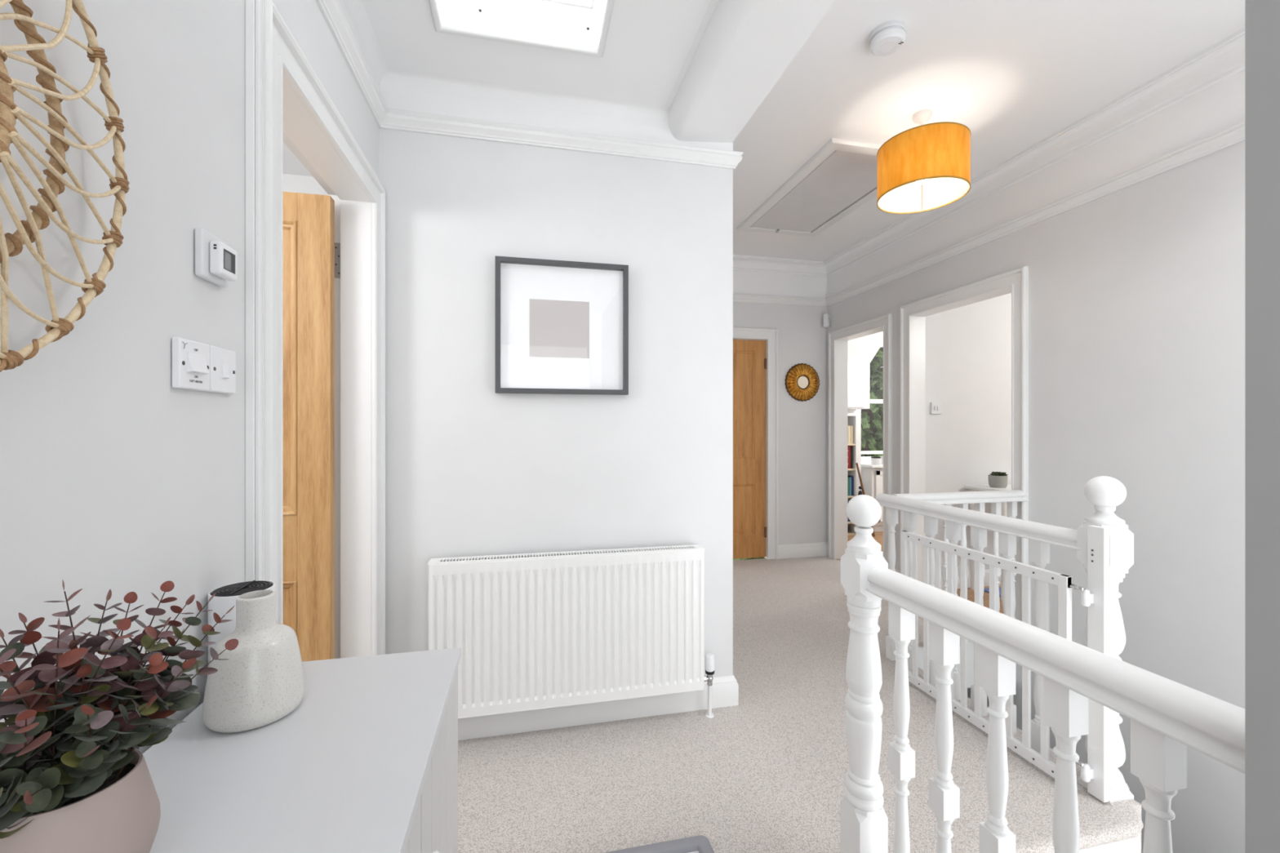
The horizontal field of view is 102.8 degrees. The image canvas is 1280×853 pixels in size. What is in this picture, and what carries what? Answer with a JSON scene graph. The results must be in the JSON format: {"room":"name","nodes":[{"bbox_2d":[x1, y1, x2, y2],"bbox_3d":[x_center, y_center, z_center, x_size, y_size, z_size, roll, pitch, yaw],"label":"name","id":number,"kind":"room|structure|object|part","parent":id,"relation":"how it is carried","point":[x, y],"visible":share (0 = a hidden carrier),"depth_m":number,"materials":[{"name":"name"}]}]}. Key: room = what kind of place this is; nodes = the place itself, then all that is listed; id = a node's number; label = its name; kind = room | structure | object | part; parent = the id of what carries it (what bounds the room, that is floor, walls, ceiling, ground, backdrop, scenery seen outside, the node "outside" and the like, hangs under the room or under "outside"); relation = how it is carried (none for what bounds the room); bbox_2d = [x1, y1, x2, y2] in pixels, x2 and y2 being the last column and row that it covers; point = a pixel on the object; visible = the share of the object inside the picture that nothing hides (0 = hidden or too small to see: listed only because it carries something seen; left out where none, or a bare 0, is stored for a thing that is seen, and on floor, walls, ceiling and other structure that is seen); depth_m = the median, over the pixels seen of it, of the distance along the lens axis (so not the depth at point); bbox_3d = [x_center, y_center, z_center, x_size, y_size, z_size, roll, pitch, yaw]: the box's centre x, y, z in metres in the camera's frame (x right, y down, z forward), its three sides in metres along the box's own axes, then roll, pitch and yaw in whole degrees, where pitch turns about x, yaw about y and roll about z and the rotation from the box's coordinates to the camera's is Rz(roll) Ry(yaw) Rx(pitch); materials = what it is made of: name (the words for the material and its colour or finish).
{"room":"upstairs landing","nodes":[
{"label":"upstairs landing","id":0,"kind":"room"},
{"bbox_2d":[0,0,378,754],"bbox_3d":[-0.662,-0.160,0.173,0.142,2.720,3.525,0,0,-12],"label":"wall","id":1,"kind":"structure","parent":0,"point":[121,479],"depth_m":0.72,"materials":[{"name":"grey paint"}]},
{"bbox_2d":[0,0,129,372],"bbox_3d":[-0.577,-0.308,0.376,0.053,0.573,0.573,0,0,-12],"label":"wall decoration","id":2,"kind":"object","parent":1,"relation":"attached to","point":[27,233],"visible":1,"depth_m":0.53,"materials":[{"name":"beige wicker"}]},
{"bbox_2d":[172,337,209,391],"bbox_3d":[-0.724,-0.100,0.831,0.021,0.079,0.079,0,0,-12],"label":"switch","id":3,"kind":"object","parent":1,"relation":"attached to","point":[190,358],"visible":1,"depth_m":0.81,"materials":[{"name":"white plastic"}]},
{"bbox_2d":[195,227,237,287],"bbox_3d":[-0.730,-0.290,0.887,0.033,0.080,0.080,0,0,-12],"label":"thermostat","id":4,"kind":"object","parent":1,"relation":"attached to","point":[215,262],"visible":1,"depth_m":0.86,"materials":[{"name":"white plastic"}]},
{"bbox_2d":[206,345,235,394],"bbox_3d":[-0.742,-0.100,0.908,0.018,0.079,0.079,0,0,-12],"label":"light switch","id":5,"kind":"object","parent":1,"relation":"attached to","point":[222,361],"visible":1,"depth_m":0.90,"materials":[{"name":"white plastic"}]},
{"bbox_2d":[244,0,264,582],"bbox_3d":[-0.765,0.035,1.019,0.024,2.330,0.035,0,0,-12],"label":"trim","id":6,"kind":"structure","parent":1,"relation":"attached to","point":[254,9],"depth_m":1.00,"materials":[{"name":"white paint"}]},
{"bbox_2d":[264,0,385,662],"bbox_3d":[-1.263,0.159,1.381,0.848,2.083,0.888,0,0,-12],"label":"door","id":7,"kind":"structure","parent":1,"relation":"in","point":[325,255],"depth_m":1.72,"materials":[{"name":"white wood"}]},
{"bbox_2d":[283,142,312,176],"bbox_3d":[-2.262,-1.410,0.779,2.720,0.100,3.900,0,0,-12],"label":"ceiling","id":8,"kind":"structure","parent":0,"point":[292,165],"depth_m":2.66,"materials":[{"name":"white paint"}]},
{"bbox_2d":[283,173,328,195],"bbox_3d":[-2.262,-0.150,0.779,2.720,2.700,3.900,0,0,-12],"label":"wall","id":9,"kind":"structure","parent":0,"point":[291,183],"depth_m":2.77,"materials":[{"name":"white paint"}]},
{"bbox_2d":[378,128,733,677],"bbox_3d":[-0.606,-0.200,3.177,1.552,2.800,2.315,0,0,-12],"label":"wall","id":10,"kind":"structure","parent":0,"point":[472,469],"depth_m":2.05,"materials":[{"name":"grey paint"}]},
{"bbox_2d":[495,255,628,395],"bbox_3d":[-0.305,-0.393,2.038,0.522,0.526,0.036,0,0,-12],"label":"framed picture","id":11,"kind":"object","parent":10,"relation":"attached to","point":[562,326],"visible":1,"depth_m":2.04},
{"bbox_2d":[529,298,589,358],"bbox_3d":[-0.320,-0.389,2.039,0.236,0.228,0.001,0,0,-12],"label":"print","id":12,"kind":"object","parent":11,"relation":"attached to","point":[559,328],"depth_m":2.04},
{"bbox_2d":[427,544,714,719],"bbox_3d":[-0.237,0.848,2.019,1.112,0.704,0.105,0,0,-12],"label":"radiator","id":13,"kind":"object","parent":10,"relation":"attached to","point":[535,631],"visible":0.97,"depth_m":1.96,"materials":[{"name":"white metal"}]},
{"bbox_3d":[-0.774,0.781,1.886,0.003,0.556,0.072,0,0,-12],"label":"panel","id":14,"kind":"part","parent":13,"relation":"part of","materials":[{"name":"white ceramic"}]},
{"bbox_2d":[427,544,704,565],"bbox_3d":[-0.261,0.502,1.999,1.056,0.012,0.075,0,0,-12],"label":"grille","id":15,"kind":"object","parent":13,"relation":"attached to","point":[692,550],"depth_m":1.98,"materials":[{"name":"white metal"}]},
{"bbox_3d":[0.253,0.781,2.114,0.003,0.556,0.072,0,0,-12],"label":"panel","id":16,"kind":"part","parent":13,"relation":"part of","materials":[{"name":"white metal"}]},
{"bbox_2d":[457,675,738,740],"bbox_3d":[0.074,1.139,3.020,1.219,0.122,2.836,0,0,20],"label":"baseboard","id":17,"kind":"structure","parent":10,"relation":"attached to","point":[725,690],"depth_m":2.07,"materials":[{"name":"white wood"}]},
{"bbox_2d":[315,0,1244,306],"bbox_3d":[0.764,-1.145,1.619,3.288,0.060,5.730,0,0,-12],"label":"trim","id":18,"kind":"structure","parent":10,"relation":"attached to","point":[332,11],"depth_m":2.08,"materials":[{"name":"white paint"}]},
{"bbox_2d":[733,301,826,545],"bbox_3d":[0.880,-0.200,4.630,1.978,2.800,0.120,0,0,-12],"label":"wall","id":19,"kind":"structure","parent":0,"point":[802,332],"depth_m":4.70,"materials":[{"name":"grey paint"}]},
{"bbox_2d":[733,326,777,559],"bbox_3d":[0.771,0.158,4.587,0.960,2.085,0.138,0,0,-12],"label":"door","id":20,"kind":"structure","parent":19,"relation":"in","point":[755,350],"depth_m":4.63,"materials":[{"name":"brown wood"}]},
{"bbox_2d":[784,363,819,401],"bbox_3d":[1.496,-0.406,4.682,0.354,0.356,0.043,0,0,-12],"label":"round mirror","id":21,"kind":"object","parent":19,"relation":"attached to","point":[802,384],"visible":1,"depth_m":4.67,"materials":[{"name":"gold metal"}]},
{"bbox_2d":[797,376,808,388],"bbox_3d":[1.493,-0.406,4.695,0.120,0.120,0.014,0,0,-12],"label":"mirror glass","id":22,"kind":"object","parent":21,"relation":"attached to","point":[802,381],"depth_m":4.69,"materials":[{"name":"beige"}]},
{"bbox_2d":[777,542,828,559],"bbox_3d":[1.502,1.139,4.694,0.515,0.122,0.045,0,0,-12],"label":"baseboard","id":23,"kind":"structure","parent":19,"relation":"attached to","point":[811,549],"depth_m":4.69,"materials":[{"name":"white wood"}]},
{"bbox_2d":[823,313,831,327],"bbox_3d":[1.721,-0.973,4.699,0.048,0.115,0.064,0,0,43],"label":"sensor","id":24,"kind":"object","parent":19,"relation":"attached to","point":[827,322],"visible":1,"depth_m":4.68,"materials":[{"name":"white plastic"}]},
{"bbox_2d":[338,0,1244,299],"bbox_3d":[0.741,-1.385,1.670,3.530,0.470,5.840,0,0,-12],"label":"ceiling","id":25,"kind":"structure","parent":0,"point":[772,82],"depth_m":2.04,"materials":[{"name":"white paint"}]},
{"bbox_2d":[428,0,614,57],"bbox_3d":[-0.273,-1.431,1.161,0.558,0.278,1.187,0,0,-12],"label":"window","id":26,"kind":"structure","parent":25,"relation":"attached to","point":[581,27],"depth_m":1.67,"materials":[{"name":"white glass"}]},
{"bbox_2d":[736,137,881,236],"bbox_3d":[1.182,-1.486,3.332,0.650,0.028,1.235,0,0,-12],"label":"attic hatch","id":27,"kind":"structure","parent":25,"relation":"attached to","point":[840,178],"depth_m":3.25,"materials":[{"name":"white wood"}]},
{"bbox_2d":[868,19,906,56],"bbox_3d":[0.945,-1.474,1.951,0.132,0.052,0.132,0,0,-12],"label":"smoke detector","id":28,"kind":"object","parent":25,"relation":"attached to","point":[886,38],"visible":1,"depth_m":1.92,"materials":[{"name":"white plastic"}]},
{"bbox_2d":[876,109,970,213],"bbox_3d":[1.356,-1.302,2.459,0.394,0.396,0.394,0,0,-12],"label":"ceiling lamp","id":29,"kind":"object","parent":25,"relation":"hanging from","point":[925,167],"visible":1,"depth_m":2.34,"materials":[{"name":"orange fabric"}]},
{"bbox_3d":[1.356,-1.195,2.459,0.056,0.056,0.056,0,0,-12],"label":"bulb","id":30,"kind":"part","parent":29,"relation":"part of","materials":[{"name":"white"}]},
{"bbox_2d":[457,531,1141,852],"bbox_3d":[2.034,1.310,2.474,6.158,0.221,6.850,0,0,-12],"label":"floor","id":31,"kind":"structure","parent":0,"point":[765,774],"depth_m":1.81,"materials":[{"name":"beige carpet"}]},
{"bbox_2d":[142,648,461,852],"bbox_3d":[-0.390,0.825,0.295,0.398,0.750,1.446,0,0,-12],"label":"sideboard","id":32,"kind":"object","parent":31,"relation":"on","point":[366,762],"visible":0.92,"depth_m":0.69,"materials":[{"name":"grey paint"}]},
{"bbox_2d":[0,580,238,852],"bbox_3d":[-0.519,0.300,0.494,0.205,0.299,0.170,0,0,-34],"label":"potted plant","id":33,"kind":"object","parent":32,"relation":"on","point":[74,779],"visible":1,"depth_m":0.47,"materials":[{"name":"green plant"}]},
{"bbox_3d":[-0.532,0.390,0.478,0.123,0.120,0.123,0,0,-12],"label":"pot","id":34,"kind":"part","parent":33,"relation":"part of","materials":[{"name":"ceramic"}]},
{"bbox_2d":[208,580,275,667],"bbox_3d":[-0.706,0.367,0.888,0.094,0.166,0.126,0,0,14],"label":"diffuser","id":35,"kind":"object","parent":32,"relation":"on","point":[224,598],"visible":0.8,"depth_m":0.86,"materials":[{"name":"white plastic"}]},
{"bbox_2d":[210,580,272,596],"bbox_3d":[-0.702,0.288,0.903,0.088,0.008,0.088,0,0,-12],"label":"vent","id":36,"kind":"object","parent":35,"relation":"attached to","point":[237,589],"depth_m":0.90,"materials":[{"name":"black plastic"}]},
{"bbox_2d":[202,590,305,733],"bbox_3d":[-0.603,0.357,0.803,0.129,0.186,0.129,0,0,-12],"label":"vase","id":37,"kind":"object","parent":32,"relation":"on","point":[261,682],"visible":0.98,"depth_m":0.77,"materials":[{"name":"ceramic"}]},
{"bbox_3d":[-0.258,0.811,0.490,0.022,0.678,0.363,0,0,-12],"label":"door","id":38,"kind":"part","parent":32,"relation":"part of","materials":[{"name":"white wood"}]},
{"bbox_3d":[-0.338,0.811,0.850,0.022,0.678,0.363,0,0,-12],"label":"door","id":39,"kind":"part","parent":32,"relation":"part of","materials":[{"name":"white wood"}]},
{"bbox_2d":[604,835,714,852],"bbox_3d":[0.038,1.185,1.226,0.405,0.027,0.418,0,0,-12],"label":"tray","id":40,"kind":"object","parent":31,"relation":"on","point":[696,844],"visible":1,"depth_m":1.43,"materials":[{"name":"plastic"}]},
{"bbox_2d":[847,413,861,535],"bbox_3d":[2.248,0.527,5.753,0.320,1.345,0.300,0,0,-12],"label":"bookcase","id":41,"kind":"object","parent":31,"relation":"on","point":[854,420],"visible":0.07,"depth_m":5.64,"materials":[{"name":"white wood"}]},
{"bbox_2d":[847,477,849,495],"bbox_3d":[2.288,0.665,5.721,0.020,0.200,0.160,0,0,-12],"label":"book","id":42,"kind":"object","parent":41,"relation":"on","point":[847,477],"visible":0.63,"depth_m":5.64,"materials":[{"name":"teal paper"}]},
{"bbox_2d":[847,445,850,468],"bbox_3d":[2.264,0.338,5.735,0.085,0.255,0.201,0,0,-12],"label":"book","id":43,"kind":"object","parent":41,"relation":"on","point":[848,446],"visible":0.26,"depth_m":5.64,"materials":[{"name":"red paper"}]},
{"bbox_2d":[848,425,850,444],"bbox_3d":[2.293,0.090,5.722,0.030,0.200,0.160,0,0,-12],"label":"book","id":44,"kind":"object","parent":41,"relation":"on","point":[849,426],"visible":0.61,"depth_m":5.64,"materials":[{"name":"beige paper"}]},
{"bbox_2d":[847,476,851,495],"bbox_3d":[2.309,0.662,5.725,0.018,0.205,0.160,0,0,-12],"label":"book","id":45,"kind":"object","parent":41,"relation":"on","point":[847,477],"visible":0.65,"depth_m":5.65,"materials":[{"name":"blue paper"}]},
{"bbox_2d":[847,475,853,495],"bbox_3d":[2.332,0.657,5.730,0.026,0.215,0.160,0,0,-12],"label":"book","id":46,"kind":"object","parent":41,"relation":"on","point":[851,477],"visible":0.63,"depth_m":5.65,"materials":[{"name":"blue paper"}]},
{"bbox_2d":[850,446,852,468],"bbox_3d":[2.321,0.345,5.728,0.018,0.240,0.160,0,0,-12],"label":"book","id":47,"kind":"object","parent":41,"relation":"on","point":[851,446],"visible":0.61,"depth_m":5.65,"materials":[{"name":"red paper"}]},
{"bbox_3d":[2.228,1.189,5.746,0.237,0.018,0.285,0,0,-12],"label":"shelf","id":48,"kind":"part","parent":41,"relation":"part of","materials":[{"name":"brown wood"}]},
{"bbox_2d":[850,426,853,444],"bbox_3d":[2.327,0.091,5.729,0.034,0.198,0.160,0,0,-12],"label":"book","id":49,"kind":"object","parent":41,"relation":"on","point":[851,427],"visible":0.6,"depth_m":5.65,"materials":[{"name":"beige paper"}]},
{"bbox_2d":[857,486,862,495],"bbox_3d":[2.391,0.923,5.549,0.062,0.553,0.062,0,0,-12],"label":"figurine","id":50,"kind":"object","parent":31,"relation":"on","point":[860,487],"visible":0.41,"depth_m":5.54,"materials":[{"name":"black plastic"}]},
{"bbox_2d":[855,462,875,536],"bbox_3d":[2.466,0.801,5.596,0.204,0.806,0.032,0,0,7],"label":"wooden pole","id":51,"kind":"object","parent":31,"relation":"on","point":[857,466],"visible":0.59,"depth_m":5.59,"materials":[{"name":"brown wood"}]},
{"bbox_2d":[861,466,883,531],"bbox_3d":[3.037,0.833,5.968,0.888,0.735,0.261,0,0,-12],"label":"cabinet","id":52,"kind":"object","parent":31,"relation":"on","point":[872,478],"visible":0.13,"depth_m":5.80,"materials":[{"name":"white wood"}]},
{"bbox_3d":[2.859,0.790,5.824,0.400,0.580,0.025,0,0,-12],"label":"door","id":53,"kind":"part","parent":52,"relation":"part of","materials":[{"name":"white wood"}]},
{"bbox_2d":[891,489,1029,646],"bbox_3d":[1.750,0.778,2.792,0.834,0.843,0.076,0,0,-12],"label":"balustrade","id":54,"kind":"object","parent":31,"relation":"on","point":[1011,497],"visible":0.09,"depth_m":2.80,"materials":[{"name":"white wood"}]},
{"bbox_3d":[1.750,0.387,2.792,0.834,0.059,0.076,0,0,-12],"label":"handrail","id":55,"kind":"part","parent":54,"relation":"part of","materials":[{"name":"white wood"}]},
{"bbox_2d":[964,484,1011,599],"bbox_3d":[2.772,0.818,3.713,0.680,0.764,0.310,0,0,-12],"label":"console table","id":56,"kind":"object","parent":31,"relation":"on","point":[972,487],"visible":0.23,"depth_m":3.72,"materials":[{"name":"white wood"}]},
{"bbox_3d":[2.452,0.830,3.770,0.040,0.740,0.040,0,0,-12],"label":"leg","id":57,"kind":"part","parent":56,"relation":"part of","materials":[{"name":"white wood"}]},
{"bbox_2d":[987,471,1008,488],"bbox_3d":[2.571,0.380,3.673,0.116,0.112,0.116,0,0,-12],"label":"potted succulent","id":58,"kind":"object","parent":56,"relation":"on","point":[996,479],"visible":1,"depth_m":3.63,"materials":[{"name":"white ceramic"}]},
{"bbox_3d":[2.506,0.830,3.526,0.040,0.740,0.040,0,0,-12],"label":"leg","id":59,"kind":"part","parent":56,"relation":"part of","materials":[{"name":"white wood"}]},
{"bbox_2d":[983,586,1000,597],"bbox_3d":[2.808,1.194,3.552,0.520,0.009,0.520,0,0,-12],"label":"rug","id":60,"kind":"object","parent":31,"relation":"on","point":[987,590],"visible":0.02,"depth_m":3.71,"materials":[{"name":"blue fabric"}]},
{"bbox_2d":[875,475,1133,803],"bbox_3d":[1.423,0.957,2.183,0.105,1.586,1.122,0,0,-12],"label":"balustrade","id":61,"kind":"object","parent":31,"relation":"on","point":[1106,493],"visible":0.28,"depth_m":1.87,"materials":[{"name":"white wood"}]},
{"bbox_3d":[1.400,0.387,2.226,0.076,0.059,1.030,0,0,-12],"label":"handrail","id":62,"kind":"part","parent":61,"relation":"part of","materials":[{"name":"white wood"}]},
{"bbox_2d":[900,524,1109,802],"bbox_3d":[1.363,0.757,2.024,0.076,0.870,0.838,0,0,-12],"label":"safety gate","id":63,"kind":"object","parent":61,"relation":"attached to","point":[1095,597],"visible":0.75,"depth_m":1.81,"materials":[{"name":"white wood"}]},
{"bbox_3d":[1.329,1.164,2.054,0.020,0.040,0.765,0,0,-12],"label":"rail","id":64,"kind":"part","parent":63,"relation":"part of","materials":[{"name":"white wood"}]},
{"bbox_3d":[1.329,0.513,2.054,0.020,0.038,0.765,0,0,-12],"label":"rail","id":65,"kind":"part","parent":63,"relation":"part of","materials":[{"name":"white wood"}]},
{"bbox_2d":[1080,763,1093,782],"bbox_3d":[1.444,1.119,1.654,0.032,0.053,0.024,0,0,-12],"label":"gate hinge","id":66,"kind":"object","parent":63,"relation":"on","point":[1086,770],"depth_m":1.65,"materials":[{"name":"white plastic"}]},
{"bbox_2d":[1080,589,1093,606],"bbox_3d":[1.444,0.553,1.654,0.032,0.053,0.024,0,0,-12],"label":"gate hinge","id":67,"kind":"object","parent":63,"relation":"on","point":[1086,595],"depth_m":1.65,"materials":[{"name":"white plastic"}]},
{"bbox_3d":[1.533,1.006,1.687,0.104,1.488,0.104,0,0,-12],"label":"newel post","id":68,"kind":"part","parent":61,"relation":"part of","materials":[{"name":"white wood"}]},
{"bbox_2d":[910,800,1143,852],"bbox_3d":[1.453,2.389,1.889,1.805,2.382,2.220,0,0,-12],"label":"staircase","id":69,"kind":"structure","parent":31,"relation":"attached to","point":[1117,829],"depth_m":1.52,"materials":[{"name":"beige carpet"}]},
{"bbox_2d":[840,494,1244,852],"bbox_3d":[0.675,0.689,0.992,0.099,1.022,0.807,0,0,-14],"label":"balustrade","id":70,"kind":"object","parent":31,"relation":"on","point":[1167,717],"visible":1,"depth_m":0.96,"materials":[{"name":"white wood"}]},
{"bbox_3d":[0.585,0.732,1.336,0.095,0.936,0.095,0,0,-12],"label":"newel post","id":71,"kind":"part","parent":70,"relation":"part of","materials":[{"name":"white wood"}]},
{"bbox_3d":[0.685,0.387,0.952,0.076,0.059,0.723,0,0,-12],"label":"handrail","id":72,"kind":"part","parent":70,"relation":"part of","materials":[{"name":"white wood"}]},
{"bbox_2d":[847,408,873,463],"bbox_3d":[3.180,-0.050,5.130,2.770,2.500,2.200,0,0,-12],"label":"wall","id":73,"kind":"structure","parent":0,"point":[864,460],"depth_m":6.01,"materials":[{"name":"white paint"}]},
{"bbox_2d":[847,361,869,409],"bbox_3d":[2.285,-0.460,5.796,0.570,0.520,0.272,0,0,-12],"label":"upper cabinet","id":74,"kind":"object","parent":73,"relation":"attached to","point":[858,373],"visible":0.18,"depth_m":5.71,"materials":[{"name":"white wood"}]},
{"bbox_2d":[861,342,883,467],"bbox_3d":[3.035,-0.268,5.996,0.978,1.465,0.355,0,0,-12],"label":"window","id":75,"kind":"structure","parent":73,"relation":"in","point":[871,401],"depth_m":6.08,"materials":[{"name":"white wood"}]},
{"bbox_3d":[3.039,0.450,5.979,0.978,0.030,0.320,0,0,-12],"label":"sill","id":76,"kind":"part","parent":75,"relation":"part of","materials":[{"name":"white wood"}]},
{"bbox_2d":[871,456,881,465],"bbox_3d":[2.690,0.386,5.820,0.112,0.099,0.110,0,0,-12],"label":"potted succulent","id":77,"kind":"object","parent":75,"relation":"on","point":[876,460],"visible":1,"depth_m":5.78,"materials":[{"name":"white ceramic"}]},
{"bbox_2d":[847,331,883,363],"bbox_3d":[3.184,-0.965,5.161,2.750,0.770,2.100,0,0,-12],"label":"ceiling","id":78,"kind":"structure","parent":0,"point":[861,349],"depth_m":5.64,"materials":[{"name":"white paint"}]},
{"bbox_2d":[925,293,1011,571],"bbox_3d":[3.744,-0.050,2.634,2.750,2.500,2.922,0,0,-12],"label":"wall","id":79,"kind":"structure","parent":0,"point":[968,348],"depth_m":3.82,"materials":[{"name":"grey paint"}]},
{"bbox_2d":[930,402,941,413],"bbox_3d":[2.175,-0.135,3.753,0.086,0.086,0.016,0,0,-12],"label":"light switch","id":80,"kind":"object","parent":79,"relation":"attached to","point":[935,407],"visible":1,"depth_m":3.75,"materials":[{"name":"white plastic"}]},
{"bbox_2d":[933,568,1000,590],"bbox_3d":[3.384,1.139,4.026,2.650,0.122,0.028,0,0,-12],"label":"baseboard","id":81,"kind":"structure","parent":79,"relation":"attached to","point":[986,578],"depth_m":3.83,"materials":[{"name":"white wood"}]},
{"bbox_2d":[826,140,1244,852],"bbox_3d":[2.216,1.100,2.893,0.120,5.400,4.090,0,0,-12],"label":"wall","id":82,"kind":"structure","parent":0,"point":[1136,291],"depth_m":2.28,"materials":[{"name":"grey paint"}]},
{"bbox_2d":[828,313,892,568],"bbox_3d":[1.886,0.168,4.319,0.148,2.065,0.814,0,0,-12],"label":"door frame","id":83,"kind":"structure","parent":82,"relation":"in","point":[837,339],"depth_m":4.63,"materials":[{"name":"white wood"}]},
{"bbox_2d":[900,266,1028,621],"bbox_3d":[2.104,0.152,3.337,0.148,2.095,0.978,0,0,-12],"label":"door frame","id":84,"kind":"structure","parent":82,"relation":"in","point":[1015,282],"depth_m":3.38,"materials":[{"name":"white wood"}]},
{"bbox_2d":[733,27,1244,277],"bbox_3d":[1.255,-1.445,2.685,1.868,0.120,3.860,0,0,-12],"label":"trim","id":85,"kind":"structure","parent":82,"relation":"attached to","point":[1224,60],"depth_m":2.64,"materials":[{"name":"white paint"}]},
{"bbox_2d":[918,640,1080,767],"bbox_3d":[1.277,1.332,1.866,0.680,0.256,2.678,0,0,26],"label":"trim","id":86,"kind":"structure","parent":82,"relation":"attached to","point":[971,648],"depth_m":2.85,"materials":[{"name":"white wood"}]},
{"bbox_2d":[1244,0,1279,852],"bbox_3d":[1.835,1.100,-0.121,1.930,5.400,1.870,0,0,-12],"label":"wall","id":87,"kind":"structure","parent":0,"point":[1262,17],"depth_m":0.57,"materials":[{"name":"grey paint"}]},
{"label":"outside","id":88,"kind":"structure","parent":0,"visible":0},
{"bbox_3d":[4.064,4.050,14.011,14.000,0.100,14.400,0,0,-12],"label":"floor","id":89,"kind":"structure","parent":88,"visible":0},
{"bbox_2d":[861,347,883,456],"bbox_3d":[3.928,-0.344,8.863,3.046,8.688,2.980,0,0,-12],"label":"conifer tree","id":90,"kind":"object","parent":89,"relation":"on","point":[872,427],"visible":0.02,"depth_m":8.21,"materials":[{"name":"green plant"}]}
]}

